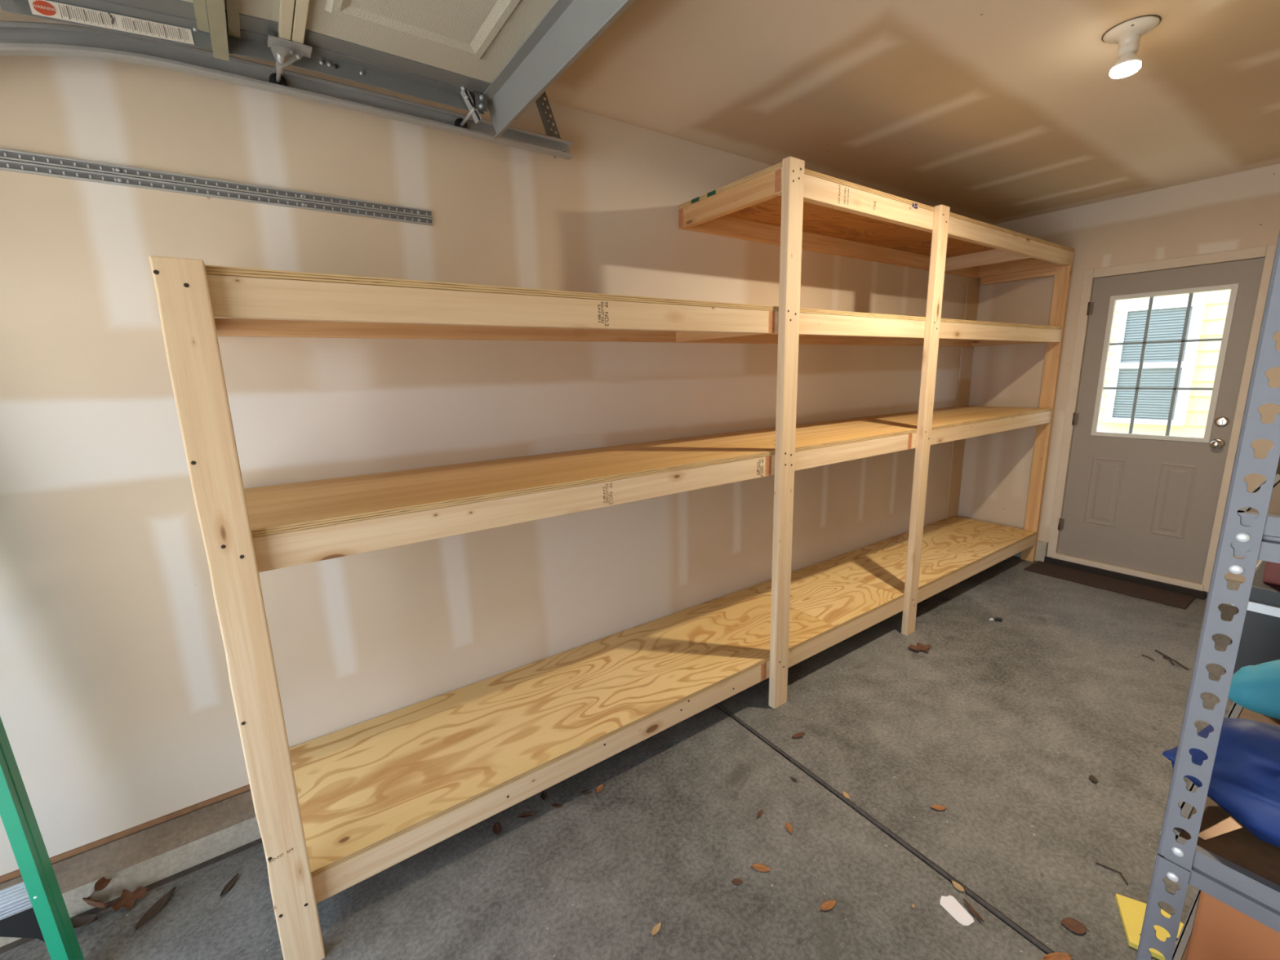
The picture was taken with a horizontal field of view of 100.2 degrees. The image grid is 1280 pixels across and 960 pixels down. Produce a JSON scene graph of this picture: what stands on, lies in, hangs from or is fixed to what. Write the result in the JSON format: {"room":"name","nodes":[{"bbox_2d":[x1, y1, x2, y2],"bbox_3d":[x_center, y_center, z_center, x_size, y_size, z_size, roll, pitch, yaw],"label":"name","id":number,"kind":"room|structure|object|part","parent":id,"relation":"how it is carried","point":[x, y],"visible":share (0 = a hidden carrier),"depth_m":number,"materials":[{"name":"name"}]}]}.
{"room":"garage","nodes":[
{"label":"garage","id":0,"kind":"room"},
{"bbox_2d":[0,6,967,875],"bbox_3d":[0.168,-0.408,2.817,6.640,2.492,0.100,-9,14,-34],"label":"wall","id":1,"kind":"structure","parent":0,"point":[117,713],"depth_m":1.91,"materials":[{"name":"paint"}]},
{"bbox_2d":[0,784,250,883],"bbox_3d":[0.202,0.822,3.061,6.640,0.017,0.110,-9,14,-34],"label":"trim","id":2,"kind":"structure","parent":1,"relation":"attached to","point":[74,851],"depth_m":1.73,"materials":[{"name":"brown wood"}]},
{"bbox_2d":[0,789,261,946],"bbox_3d":[0.229,0.908,3.042,6.640,0.150,0.198,-9,14,-34],"label":"baseboard","id":3,"kind":"structure","parent":1,"relation":"attached to","point":[147,856],"depth_m":1.72,"materials":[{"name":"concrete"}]},
{"bbox_2d":[0,148,432,217],"bbox_3d":[-1.485,-0.862,1.478,1.758,0.024,0.013,-9,14,-34],"label":"wall rail","id":4,"kind":"object","parent":1,"relation":"attached to","point":[5,154],"visible":1,"depth_m":1.59,"materials":[{"name":"metal"}]},
{"bbox_2d":[0,159,433,226],"bbox_3d":[-1.484,-0.836,1.484,1.758,0.024,0.013,-9,14,-34],"label":"wall rail","id":5,"kind":"object","parent":1,"relation":"attached to","point":[5,165],"visible":1,"depth_m":1.59,"materials":[{"name":"metal"}]},
{"bbox_2d":[0,555,1237,959],"bbox_3d":[1.112,1.266,1.842,6.640,0.120,3.250,-9,14,-34],"label":"floor","id":6,"kind":"structure","parent":0,"point":[1005,726],"depth_m":1.86,"materials":[{"name":"concrete"}]},
{"bbox_2d":[0,716,84,959],"bbox_3d":[-1.812,0.490,1.248,0.511,1.782,0.404,-9,14,-34],"label":"step ladder","id":7,"kind":"object","parent":6,"relation":"on","point":[35,907],"visible":1,"depth_m":1.37,"materials":[{"name":"metal"}]},
{"bbox_2d":[70,913,102,928],"bbox_3d":[-1.651,1.308,1.582,0.101,0.026,0.041,-2,11,-4],"label":"dead leaf","id":8,"kind":"object","parent":6,"relation":"on","point":[77,922],"visible":0.68,"depth_m":1.59,"materials":[{"name":"brown plant"}]},
{"bbox_2d":[106,886,148,914],"bbox_3d":[-1.570,1.287,1.642,0.051,0.043,0.086,0,11,7],"label":"dead leaf","id":9,"kind":"object","parent":6,"relation":"on","point":[127,899],"visible":1,"depth_m":1.65,"materials":[{"name":"brown plant"}]},
{"bbox_2d":[0,838,262,953],"bbox_3d":[0.221,1.002,2.925,6.470,0.012,0.020,-9,14,-34],"label":"trim","id":10,"kind":"structure","parent":6,"relation":"on","point":[17,943],"depth_m":1.73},
{"bbox_2d":[82,897,111,912],"bbox_3d":[-1.638,1.273,1.616,0.104,0.069,0.044,0,12,9],"label":"dead leaf","id":11,"kind":"object","parent":10,"relation":"on","point":[97,904],"visible":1,"depth_m":1.60,"materials":[{"name":"brown plant"}]},
{"bbox_2d":[89,876,111,896],"bbox_3d":[-1.630,1.223,1.620,0.022,0.025,0.084,-5,12,-16],"label":"dead leaf","id":12,"kind":"object","parent":11,"relation":"on","point":[102,882],"visible":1,"depth_m":1.62,"materials":[{"name":"brown plant"}]},
{"bbox_2d":[130,886,175,937],"bbox_3d":[-1.473,1.305,1.620,0.035,0.016,0.146,-1,11,3],"label":"dead leaf","id":13,"kind":"object","parent":6,"relation":"on","point":[159,904],"visible":1,"depth_m":1.63,"materials":[{"name":"plant"}]},
{"bbox_2d":[219,872,238,900],"bbox_3d":[-1.305,1.289,1.695,0.021,0.009,0.090,-2,11,-2],"label":"dead leaf","id":14,"kind":"object","parent":6,"relation":"on","point":[229,884],"visible":1,"depth_m":1.70,"materials":[{"name":"brown plant"}]},
{"bbox_2d":[492,822,500,835],"bbox_3d":[-0.506,1.232,1.885,0.027,0.006,0.062,-5,12,-19],"label":"dead leaf","id":15,"kind":"object","parent":6,"relation":"on","point":[495,829],"visible":1,"depth_m":1.89,"materials":[{"name":"brown plant"}]},
{"bbox_2d":[515,812,535,818],"bbox_3d":[-0.416,1.218,1.941,0.073,0.008,0.021,-4,12,-12],"label":"dead leaf","id":16,"kind":"object","parent":6,"relation":"on","point":[528,814],"visible":1,"depth_m":1.94,"materials":[{"name":"brown plant"}]},
{"bbox_2d":[540,791,546,800],"bbox_3d":[-0.367,1.200,2.029,0.019,0.006,0.051,-4,12,-13],"label":"dead leaf","id":17,"kind":"object","parent":6,"relation":"on","point":[543,795],"visible":0.99,"depth_m":2.03,"materials":[{"name":"brown plant"}]},
{"bbox_2d":[549,804,562,807],"bbox_3d":[-0.311,1.208,1.984,0.051,0.005,0.015,1,12,11],"label":"dead leaf","id":18,"kind":"object","parent":6,"relation":"on","point":[553,805],"visible":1,"depth_m":1.99,"materials":[{"name":"brown plant"}]},
{"bbox_2d":[581,790,591,793],"bbox_3d":[-0.207,1.193,2.044,0.045,0.006,0.017,-2,11,-1],"label":"dead leaf","id":19,"kind":"object","parent":6,"relation":"on","point":[584,791],"visible":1,"depth_m":2.04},
{"bbox_2d":[596,783,603,793],"bbox_3d":[-0.156,1.188,2.055,0.021,0.009,0.054,3,12,20],"label":"dead leaf","id":20,"kind":"object","parent":6,"relation":"on","point":[599,788],"visible":1,"depth_m":2.06,"materials":[{"name":"brown plant"}]},
{"bbox_2d":[149,156,1074,959],"bbox_3d":[0.908,-0.212,2.898,5.086,2.370,0.677,-9,14,-34],"label":"shelving unit","id":21,"kind":"object","parent":6,"relation":"on","point":[335,811],"visible":1,"depth_m":2.03,"materials":[{"name":"brown wood"}]},
{"bbox_3d":[-0.942,0.434,1.294,0.089,1.826,0.038,-9,14,-34],"label":"post","id":22,"kind":"part","parent":21,"relation":"part of","materials":[{"name":"brown wood"}]},
{"bbox_3d":[-0.590,-0.609,2.149,1.902,0.089,0.038,-9,14,-34],"label":"rail","id":23,"kind":"part","parent":21,"relation":"part of","materials":[{"name":"brown wood"}]},
{"bbox_3d":[-0.255,-0.519,1.659,1.876,0.089,0.038,-9,14,-34],"label":"rail","id":24,"kind":"part","parent":21,"relation":"part of","materials":[{"name":"brown wood"}]},
{"bbox_3d":[-0.240,0.065,1.777,1.876,0.089,0.038,-9,14,-34],"label":"rail","id":25,"kind":"part","parent":21,"relation":"part of","materials":[{"name":"brown wood"}]},
{"bbox_3d":[-0.216,1.018,1.969,1.876,0.089,0.038,-9,14,-34],"label":"rail","id":26,"kind":"part","parent":21,"relation":"part of","materials":[{"name":"brown wood"}]},
{"bbox_3d":[0.630,-0.090,2.325,0.089,2.370,0.038,-9,14,-34],"label":"post","id":27,"kind":"part","parent":21,"relation":"part of","materials":[{"name":"brown wood"}]},
{"bbox_3d":[1.483,-0.948,3.573,3.173,0.089,0.038,-9,14,-34],"label":"rail","id":28,"kind":"part","parent":21,"relation":"part of","materials":[{"name":"brown wood"}]},
{"bbox_3d":[1.482,-1.478,3.475,3.143,0.089,0.038,-9,14,-34],"label":"rail","id":29,"kind":"part","parent":21,"relation":"part of","materials":[{"name":"brown wood"}]},
{"bbox_3d":[1.006,-0.139,2.634,1.100,0.089,0.038,-9,14,-34],"label":"rail","id":30,"kind":"part","parent":21,"relation":"part of","materials":[{"name":"brown wood"}]},
{"bbox_3d":[1.860,0.679,3.395,3.131,0.089,0.038,-9,14,-34],"label":"rail","id":31,"kind":"part","parent":21,"relation":"part of","materials":[{"name":"brown wood"}]},
{"bbox_3d":[1.821,-0.858,3.086,3.131,0.089,0.038,-9,14,-34],"label":"rail","id":32,"kind":"part","parent":21,"relation":"part of","materials":[{"name":"brown wood"}]},
{"bbox_3d":[1.831,-1.391,2.995,3.151,0.089,0.038,-9,14,-34],"label":"rail","id":33,"kind":"part","parent":21,"relation":"part of","materials":[{"name":"brown wood"}]},
{"bbox_3d":[1.579,-0.243,2.978,0.089,2.366,0.038,-9,14,-34],"label":"post","id":34,"kind":"part","parent":21,"relation":"part of","materials":[{"name":"brown wood"}]},
{"bbox_3d":[2.301,-0.350,3.523,1.993,0.089,0.038,-9,14,-34],"label":"rail","id":35,"kind":"part","parent":21,"relation":"part of","materials":[{"name":"brown wood"}]},
{"bbox_3d":[3.116,-0.454,4.120,0.038,2.253,0.089,-9,14,-34],"label":"post","id":36,"kind":"part","parent":21,"relation":"part of","materials":[{"name":"brown wood"}]},
{"bbox_2d":[651,922,661,937],"bbox_3d":[0.045,1.289,1.534,0.017,0.005,0.051,7,14,37],"label":"dead leaf","id":37,"kind":"object","parent":6,"relation":"on","point":[655,929],"visible":1,"depth_m":1.53,"materials":[{"name":"brown plant"}]},
{"bbox_2d":[730,878,742,884],"bbox_3d":[0.302,1.255,1.673,0.038,0.004,0.019,0,11,5],"label":"dead leaf","id":38,"kind":"object","parent":6,"relation":"on","point":[736,881],"visible":1,"depth_m":1.67,"materials":[{"name":"brown plant"}]},
{"bbox_2d":[756,809,762,819],"bbox_3d":[0.429,1.202,1.923,0.014,0.005,0.051,7,14,37],"label":"dead leaf","id":39,"kind":"object","parent":6,"relation":"on","point":[759,813],"visible":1,"depth_m":1.92,"materials":[{"name":"brown plant"}]},
{"bbox_2d":[749,863,770,871],"bbox_3d":[0.385,1.244,1.717,0.068,0.006,0.025,2,12,16],"label":"dead leaf","id":40,"kind":"object","parent":6,"relation":"on","point":[759,867],"visible":1,"depth_m":1.72,"materials":[{"name":"orange plant"}]},
{"bbox_2d":[786,821,792,835],"bbox_3d":[0.519,1.211,1.861,0.019,0.006,0.054,-2,11,-2],"label":"dead leaf","id":41,"kind":"object","parent":6,"relation":"on","point":[788,827],"visible":1,"depth_m":1.86,"materials":[{"name":"brown plant"}]},
{"bbox_2d":[791,732,804,737],"bbox_3d":[0.692,1.111,2.327,0.070,0.010,0.027,-6,12,-21],"label":"dead leaf","id":42,"kind":"object","parent":6,"relation":"on","point":[798,735],"visible":1,"depth_m":2.33,"materials":[{"name":"brown plant"}]},
{"bbox_2d":[818,900,835,911],"bbox_3d":[0.557,1.265,1.590,0.065,0.006,0.025,-6,12,-23],"label":"dead leaf","id":43,"kind":"object","parent":6,"relation":"on","point":[828,904],"visible":1,"depth_m":1.59,"materials":[{"name":"orange plant"}]},
{"bbox_2d":[842,791,849,799],"bbox_3d":[0.770,1.178,1.996,0.019,0.005,0.043,-4,12,-13],"label":"dead leaf","id":44,"kind":"object","parent":6,"relation":"on","point":[845,794],"visible":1,"depth_m":2.00,"materials":[{"name":"plant"}]},
{"bbox_2d":[714,702,1053,954],"bbox_3d":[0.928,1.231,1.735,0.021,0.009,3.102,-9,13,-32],"label":"joint","id":45,"kind":"structure","parent":6,"relation":"on","point":[991,908],"depth_m":1.79,"materials":[{"name":"grey concrete"}]},
{"bbox_2d":[907,642,932,651],"bbox_3d":[1.580,0.945,3.017,0.105,0.020,0.116,9,16,43],"label":"dead leaf","id":46,"kind":"object","parent":6,"relation":"on","point":[919,646],"visible":1,"depth_m":3.02,"materials":[{"name":"brown plant"}]},
{"bbox_2d":[930,804,946,810],"bbox_3d":[1.079,1.183,1.930,0.058,0.008,0.023,0,11,8],"label":"dead leaf","id":47,"kind":"object","parent":6,"relation":"on","point":[935,806],"visible":1,"depth_m":1.93,"materials":[{"name":"orange plant"}]},
{"bbox_2d":[940,895,973,925],"bbox_3d":[0.929,1.262,1.573,0.055,0.001,0.092,-6,12,-22],"label":"card","id":48,"kind":"object","parent":6,"relation":"on","point":[949,903],"visible":1,"depth_m":1.57,"materials":[{"name":"white paper"}]},
{"bbox_2d":[951,880,964,893],"bbox_3d":[0.975,1.245,1.637,0.021,0.005,0.045,-7,13,-25],"label":"dead leaf","id":49,"kind":"object","parent":6,"relation":"on","point":[958,886],"visible":1,"depth_m":1.64,"materials":[{"name":"plant"}]},
{"bbox_2d":[963,898,986,926],"bbox_3d":[0.973,1.259,1.559,0.013,0.009,0.079,-4,12,-14],"label":"dead leaf","id":50,"kind":"object","parent":6,"relation":"on","point":[973,911],"visible":1,"depth_m":1.56,"materials":[{"name":"brown plant"}]},
{"bbox_2d":[988,617,1002,622],"bbox_3d":[2.217,0.869,3.336,0.078,0.014,0.036,3,12,19],"label":"scrap","id":51,"kind":"object","parent":6,"relation":"on","point":[999,620],"visible":1,"depth_m":3.33,"materials":[{"name":"plastic"}]},
{"bbox_2d":[1042,951,1074,959],"bbox_3d":[1.119,1.280,1.430,0.090,0.012,0.031,-2,11,-4],"label":"dead leaf","id":52,"kind":"object","parent":6,"relation":"on","point":[1056,955],"visible":1,"depth_m":1.44,"materials":[{"name":"brown plant"}]},
{"bbox_2d":[1060,917,1089,934],"bbox_3d":[1.231,1.263,1.515,0.049,0.006,0.051,-7,13,-25],"label":"dead leaf","id":53,"kind":"object","parent":6,"relation":"on","point":[1072,924],"visible":1,"depth_m":1.52,"materials":[{"name":"brown plant"}]},
{"bbox_2d":[1088,774,1097,784],"bbox_3d":[1.733,1.144,2.044,0.032,0.006,0.034,-6,12,-20],"label":"dead leaf","id":54,"kind":"object","parent":6,"relation":"on","point":[1092,778],"visible":1,"depth_m":2.05,"materials":[{"name":"brown plant"}]},
{"bbox_2d":[1023,560,1195,608],"bbox_3d":[3.340,0.737,3.856,0.282,0.012,0.895,-9,14,-34],"label":"door mat","id":55,"kind":"object","parent":6,"relation":"on","point":[1162,596],"visible":1,"depth_m":3.79,"materials":[{"name":"rubber"}]},
{"bbox_2d":[1096,862,1128,884],"bbox_3d":[1.483,1.225,1.674,0.028,0.005,0.084,-7,13,-24],"label":"twig","id":56,"kind":"object","parent":6,"relation":"on","point":[1120,873],"visible":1,"depth_m":1.68,"materials":[{"name":"brown wood"}]},
{"bbox_2d":[1115,893,1183,959],"bbox_3d":[1.456,1.260,1.479,0.201,0.016,0.171,7,14,35],"label":"packet","id":57,"kind":"object","parent":6,"relation":"on","point":[1131,911],"visible":0.48,"depth_m":1.51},
{"bbox_2d":[1155,649,1188,670],"bbox_3d":[2.826,0.953,2.845,0.016,0.013,0.199,-1,11,4],"label":"twig","id":58,"kind":"object","parent":6,"relation":"on","point":[1177,662],"visible":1,"depth_m":2.84,"materials":[{"name":"brown wood"}]},
{"bbox_2d":[1135,230,1279,959],"bbox_3d":[1.356,0.475,0.797,1.224,1.830,0.630,-9,14,-34],"label":"metal rack","id":59,"kind":"object","parent":6,"relation":"on","point":[1241,870],"visible":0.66,"depth_m":0.64,"materials":[{"name":"grey metal"}]},
{"bbox_3d":[0.700,0.952,0.780,0.002,0.934,0.029,-9,14,-34],"label":"rack post","id":60,"kind":"part","parent":59,"relation":"part of","materials":[{"name":"grey metal"}]},
{"bbox_2d":[1198,816,1242,839],"bbox_3d":[0.730,0.440,0.674,0.003,0.046,0.035,-9,14,-34],"label":"flap","id":61,"kind":"object","parent":59,"relation":"on","point":[1228,824],"visible":0.86,"depth_m":0.67,"materials":[{"name":"brown cardboard"}]},
{"bbox_2d":[1162,717,1279,847],"bbox_3d":[0.959,0.403,0.552,0.259,0.156,0.589,-9,14,-34],"label":"bag","id":62,"kind":"object","parent":59,"relation":"on","point":[1245,781],"visible":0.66,"depth_m":0.69,"materials":[{"name":"blue fabric"}]},
{"bbox_2d":[1185,890,1279,959],"bbox_3d":[1.052,0.729,0.651,0.450,0.405,0.502,-9,14,-34],"label":"cardboard box","id":63,"kind":"object","parent":59,"relation":"on","point":[1220,931],"visible":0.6,"depth_m":0.67,"materials":[{"name":"orange cardboard"}]},
{"bbox_2d":[1224,560,1279,673],"bbox_3d":[1.535,0.294,0.952,0.568,0.184,0.598,-9,14,-34],"label":"storage bin","id":64,"kind":"object","parent":59,"relation":"on","point":[1260,642],"visible":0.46,"depth_m":1.00,"materials":[{"name":"black plastic"}]},
{"bbox_2d":[1262,561,1279,585],"bbox_3d":[1.515,0.173,0.923,0.440,0.065,0.530,-9,14,-34],"label":"carton","id":65,"kind":"object","parent":64,"relation":"on","point":[1272,571],"visible":0.52,"depth_m":1.01,"materials":[{"name":"red cardboard"}]},
{"bbox_2d":[1227,659,1279,719],"bbox_3d":[1.160,0.358,0.730,0.160,0.132,0.484,-9,14,-34],"label":"cloth","id":66,"kind":"object","parent":59,"relation":"on","point":[1255,688],"visible":0.88,"depth_m":0.86,"materials":[{"name":"fabric"}]},
{"bbox_2d":[1271,447,1279,475],"bbox_3d":[0.931,-0.047,0.599,0.287,0.150,0.287,-9,14,-34],"label":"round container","id":67,"kind":"object","parent":59,"relation":"on","point":[1278,464],"visible":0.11,"depth_m":0.70,"materials":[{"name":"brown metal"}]},
{"bbox_2d":[543,0,1279,224],"bbox_3d":[1.044,-1.446,1.295,6.640,0.100,3.250,-9,14,-34],"label":"ceiling","id":68,"kind":"structure","parent":0,"point":[992,112],"depth_m":2.15,"materials":[{"name":"paint"}]},
{"bbox_2d":[0,21,573,159],"bbox_3d":[-1.037,-1.041,1.647,1.853,0.784,0.070,-9,14,-34],"label":"door track","id":69,"kind":"object","parent":68,"relation":"hanging from","point":[16,37],"visible":0.79,"depth_m":1.54,"materials":[{"name":"metal"}]},
{"bbox_2d":[0,0,635,138],"bbox_3d":[-0.686,-0.922,0.281,2.180,0.201,2.618,-9,14,-34],"label":"garage door","id":70,"kind":"structure","parent":69,"relation":"attached to","point":[476,56],"depth_m":1.43,"materials":[{"name":"paint"}]},
{"bbox_2d":[57,4,189,40],"bbox_3d":[-1.266,-1.127,1.321,0.236,0.031,0.001,-14,16,-33],"label":"print","id":71,"kind":"object","parent":70,"relation":"attached to","point":[89,15],"depth_m":1.32},
{"bbox_3d":[-0.506,-1.000,0.349,0.560,0.045,2.483,-14,16,-33],"label":"door","id":72,"kind":"part","parent":70,"relation":"part of","materials":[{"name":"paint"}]},
{"bbox_3d":[-0.969,-1.165,1.485,0.100,0.053,0.102,-9,14,-34],"label":"hinge plate","id":73,"kind":"part","parent":70,"relation":"part of","materials":[{"name":"metal"}]},
{"bbox_3d":[-0.496,-1.185,1.278,0.405,0.019,0.480,-9,14,-34],"label":"raised panel","id":74,"kind":"part","parent":70,"relation":"part of","materials":[{"name":"paint"}]},
{"bbox_3d":[-0.046,-1.095,0.661,0.555,0.045,2.483,-9,14,-34],"label":"door","id":75,"kind":"part","parent":70,"relation":"part of","materials":[{"name":"paint"}]},
{"bbox_2d":[1101,14,1161,78],"bbox_3d":[1.645,-1.443,1.805,0.149,0.136,0.149,-9,14,-34],"label":"ceiling light","id":76,"kind":"object","parent":68,"relation":"attached to","point":[1127,33],"visible":1,"depth_m":1.78,"materials":[{"name":"white ceramic"}]},
{"bbox_3d":[1.647,-1.389,1.816,0.081,0.024,0.081,-9,14,-34],"label":"bulb","id":77,"kind":"part","parent":76,"relation":"part of","materials":[{"name":"white glass"}]},
{"bbox_2d":[1116,34,1140,58],"bbox_3d":[1.645,-1.460,1.802,0.055,0.046,0.055,-9,14,-34],"label":"socket","id":78,"kind":"object","parent":76,"relation":"attached to","point":[1128,44],"depth_m":1.79,"materials":[{"name":"white ceramic"}]},
{"bbox_2d":[957,163,1279,582],"bbox_3d":[3.739,-0.611,3.381,0.120,2.492,3.250,-9,14,-34],"label":"wall","id":79,"kind":"structure","parent":0,"point":[1241,210],"depth_m":3.95,"materials":[{"name":"paint"}]},
{"bbox_2d":[1044,555,1208,599],"bbox_3d":[3.542,0.693,3.946,0.155,0.052,0.900,-9,14,-34],"label":"trim","id":80,"kind":"structure","parent":79,"relation":"attached to","point":[1199,594],"depth_m":3.84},
{"bbox_2d":[1051,552,1204,591],"bbox_3d":[3.555,0.649,3.930,0.140,0.040,0.843,-9,14,-34],"label":"trim","id":81,"kind":"structure","parent":79,"relation":"attached to","point":[1194,585],"depth_m":3.85,"materials":[{"name":"grey metal"}]},
{"bbox_2d":[1013,540,1243,607],"bbox_3d":[3.759,0.693,3.635,0.150,0.165,3.050,-9,14,-34],"label":"baseboard","id":82,"kind":"structure","parent":79,"relation":"attached to","point":[1042,547],"depth_m":4.26,"materials":[{"name":"wood"}]},
{"bbox_2d":[1057,257,1265,583],"bbox_3d":[3.486,-0.371,3.695,0.112,2.053,0.813,-9,14,-34],"label":"door","id":83,"kind":"structure","parent":79,"relation":"in","point":[1165,353],"depth_m":3.66,"materials":[{"name":"grey paint"}]},
{"bbox_3d":[3.413,0.087,3.932,0.004,0.508,0.195,-9,14,-34],"label":"panel","id":84,"kind":"part","parent":83,"relation":"part of","materials":[{"name":"grey metal"}]},
{"bbox_2d":[1103,293,1222,435],"bbox_3d":[3.512,-0.768,3.621,0.014,0.930,0.560,-9,14,-34],"label":"window grille","id":85,"kind":"object","parent":83,"relation":"attached to","point":[1162,351],"depth_m":3.61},
{"bbox_3d":[3.505,-0.767,3.616,0.040,0.982,0.612,-9,14,-34],"label":"window moulding","id":86,"kind":"part","parent":83,"relation":"part of","materials":[{"name":"white plastic"}]},
{"bbox_3d":[3.623,0.141,3.639,0.004,0.508,0.180,-9,14,-34],"label":"panel","id":87,"kind":"part","parent":83,"relation":"part of","materials":[{"name":"grey metal"}]},
{"bbox_3d":[3.677,-0.228,3.413,0.070,0.066,0.066,-9,14,-34],"label":"knob","id":88,"kind":"part","parent":83,"relation":"part of","materials":[{"name":"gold metal"}]},
{"bbox_2d":[1046,244,1276,591],"bbox_3d":[3.534,-0.390,3.720,0.132,2.160,0.922,-9,14,-34],"label":"trim","id":89,"kind":"structure","parent":79,"relation":"attached to","point":[1267,251],"depth_m":3.51,"materials":[{"name":"beige wood"}]}
]}

